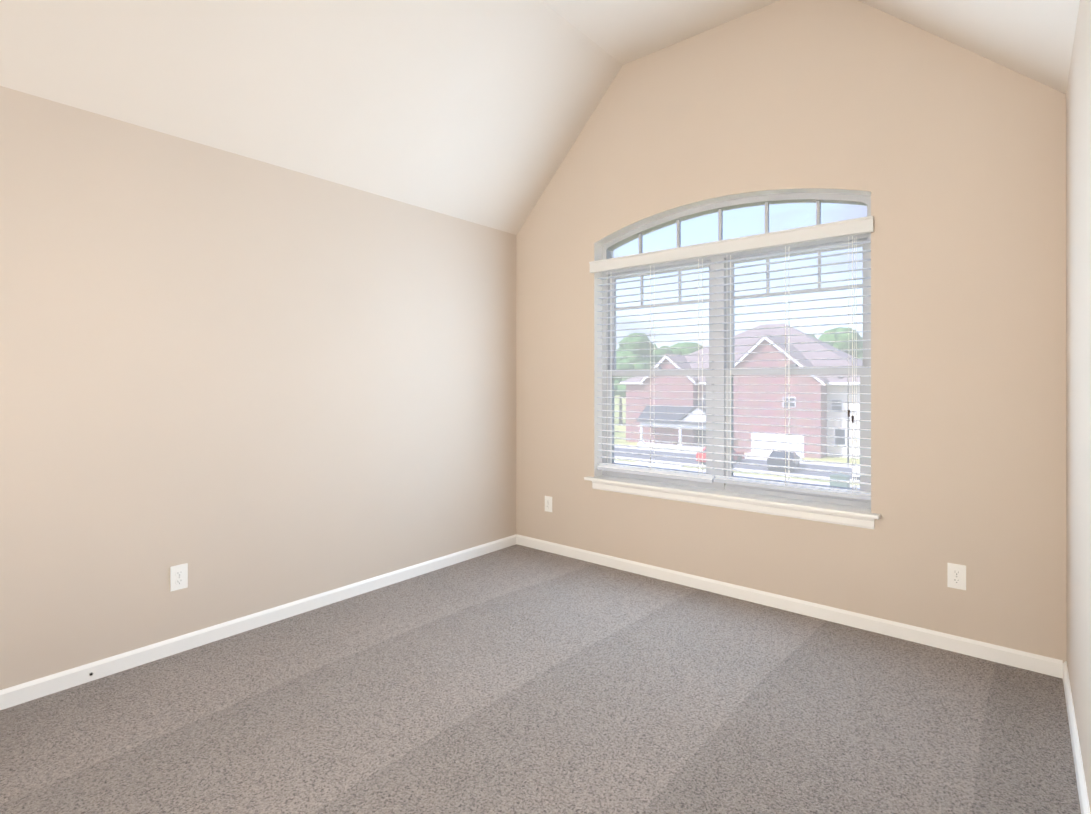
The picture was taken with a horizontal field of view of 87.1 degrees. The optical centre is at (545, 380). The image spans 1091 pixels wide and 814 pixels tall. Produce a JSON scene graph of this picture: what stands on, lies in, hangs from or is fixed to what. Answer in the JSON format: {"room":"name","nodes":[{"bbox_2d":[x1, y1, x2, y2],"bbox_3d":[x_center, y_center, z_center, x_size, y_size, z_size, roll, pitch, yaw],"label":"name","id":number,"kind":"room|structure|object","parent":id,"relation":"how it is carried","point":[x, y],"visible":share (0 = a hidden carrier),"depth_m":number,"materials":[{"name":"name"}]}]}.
{"room":"empty bedroom","nodes":[
{"label":"empty bedroom","id":0,"kind":"room"},
{"bbox_2d":[0,86,515,689],"bbox_3d":[-1.597,0.182,3.009,0.150,2.710,4.600,0,0,40],"label":"wall","id":1,"kind":"structure","parent":0,"point":[240,386],"depth_m":2.85,"materials":[{"name":"paint"}]},
{"bbox_2d":[170,563,187,591],"bbox_3d":[-1.736,0.933,2.718,0.008,0.116,0.072,0,0,40],"label":"outlet","id":2,"kind":"object","parent":1,"relation":"attached to","point":[178,577],"visible":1,"depth_m":2.71,"materials":[{"name":"white plastic"}]},
{"bbox_2d":[0,534,516,709],"bbox_3d":[-1.567,1.250,2.917,0.013,0.074,4.200,0,0,40],"label":"baseboard","id":3,"kind":"structure","parent":1,"relation":"attached to","point":[40,687],"depth_m":2.84,"materials":[{"name":"white wood"}]},
{"bbox_2d":[0,0,1079,234],"bbox_3d":[-0.300,-1.703,1.935,3.523,1.401,4.600,0,0,40],"label":"ceiling","id":4,"kind":"structure","parent":0,"point":[480,112],"depth_m":2.98,"materials":[{"name":"paint"}]},
{"bbox_2d":[0,544,1080,813],"bbox_3d":[-0.300,1.411,1.929,3.523,0.250,4.600,0,0,40],"label":"floor","id":5,"kind":"structure","parent":0,"point":[516,678],"depth_m":2.19,"materials":[{"name":"carpet"}]},
{"bbox_2d":[516,0,1066,662],"bbox_3d":[1.090,-0.331,3.605,3.523,3.739,0.250,0,0,40],"label":"wall","id":6,"kind":"structure","parent":0,"point":[948,156],"depth_m":2.92,"materials":[{"name":"paint"}]},
{"bbox_2d":[545,496,551,511],"bbox_3d":[0.022,0.932,4.323,0.072,0.116,0.008,0,0,40],"label":"outlet","id":7,"kind":"object","parent":6,"relation":"attached to","point":[548,503],"visible":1,"depth_m":4.32,"materials":[{"name":"white plastic"}]},
{"bbox_2d":[589,216,873,272],"bbox_3d":[1.018,-0.800,3.525,1.768,0.077,0.097,0,0,40],"label":"blind valance","id":8,"kind":"object","parent":6,"relation":"attached to","point":[849,227],"visible":0.98,"depth_m":3.36,"materials":[{"name":"white"}]},
{"bbox_2d":[584,475,880,519],"bbox_3d":[1.067,0.692,3.582,1.830,0.022,0.292,0,0,40],"label":"window sill","id":9,"kind":"structure","parent":6,"relation":"attached to","point":[799,504],"depth_m":3.36,"materials":[{"name":"white wood"}]},
{"bbox_2d":[592,481,873,528],"bbox_3d":[1.007,0.734,3.498,1.755,0.062,0.018,0,0,40],"label":"apron","id":10,"kind":"object","parent":6,"relation":"attached to","point":[854,521],"visible":0.7,"depth_m":3.36,"materials":[{"name":"white wood"}]},
{"bbox_2d":[602,193,870,508],"bbox_3d":[1.102,-0.217,3.618,1.730,1.797,0.094,0,0,40],"label":"window","id":11,"kind":"structure","parent":6,"relation":"in","point":[742,221],"depth_m":3.53,"materials":[{"name":"clear glass"}]},
{"bbox_2d":[597,259,714,482],"bbox_3d":[0.712,-0.064,3.824,0.853,1.394,0.055,0,0,40],"label":"window blind","id":12,"kind":"object","parent":11,"relation":"attached to","point":[691,476],"visible":0.9,"depth_m":3.78,"materials":[{"name":"white plastic"}]},
{"bbox_2d":[714,236,870,499],"bbox_3d":[1.372,-0.070,3.265,0.853,1.385,0.071,0,0,40],"label":"window blind","id":13,"kind":"object","parent":11,"relation":"attached to","point":[838,492],"visible":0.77,"depth_m":3.23,"materials":[{"name":"white plastic"}]},
{"bbox_2d":[517,534,1062,678],"bbox_3d":[1.006,1.251,3.501,3.197,0.074,0.013,0,0,40],"label":"baseboard","id":14,"kind":"structure","parent":6,"relation":"attached to","point":[1007,656],"depth_m":3.07,"materials":[{"name":"white wood"}]},
{"bbox_2d":[947,563,965,589],"bbox_3d":[1.950,0.930,2.721,0.072,0.116,0.008,0,0,40],"label":"outlet","id":15,"kind":"object","parent":6,"relation":"attached to","point":[956,576],"visible":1,"depth_m":2.72,"materials":[{"name":"white plastic"}]},
{"bbox_2d":[1066,0,1090,811],"bbox_3d":[0.997,0.137,0.854,0.150,2.793,4.600,0,0,40],"label":"wall","id":16,"kind":"structure","parent":0,"point":[1078,352],"depth_m":1.90,"materials":[{"name":"paint"}]},
{"bbox_2d":[1063,661,1090,813],"bbox_3d":[0.902,1.247,0.866,0.013,0.074,4.200,0,0,40],"label":"baseboard","id":17,"kind":"structure","parent":16,"relation":"attached to","point":[1082,787],"depth_m":1.92,"materials":[{"name":"white wood"}]}
]}

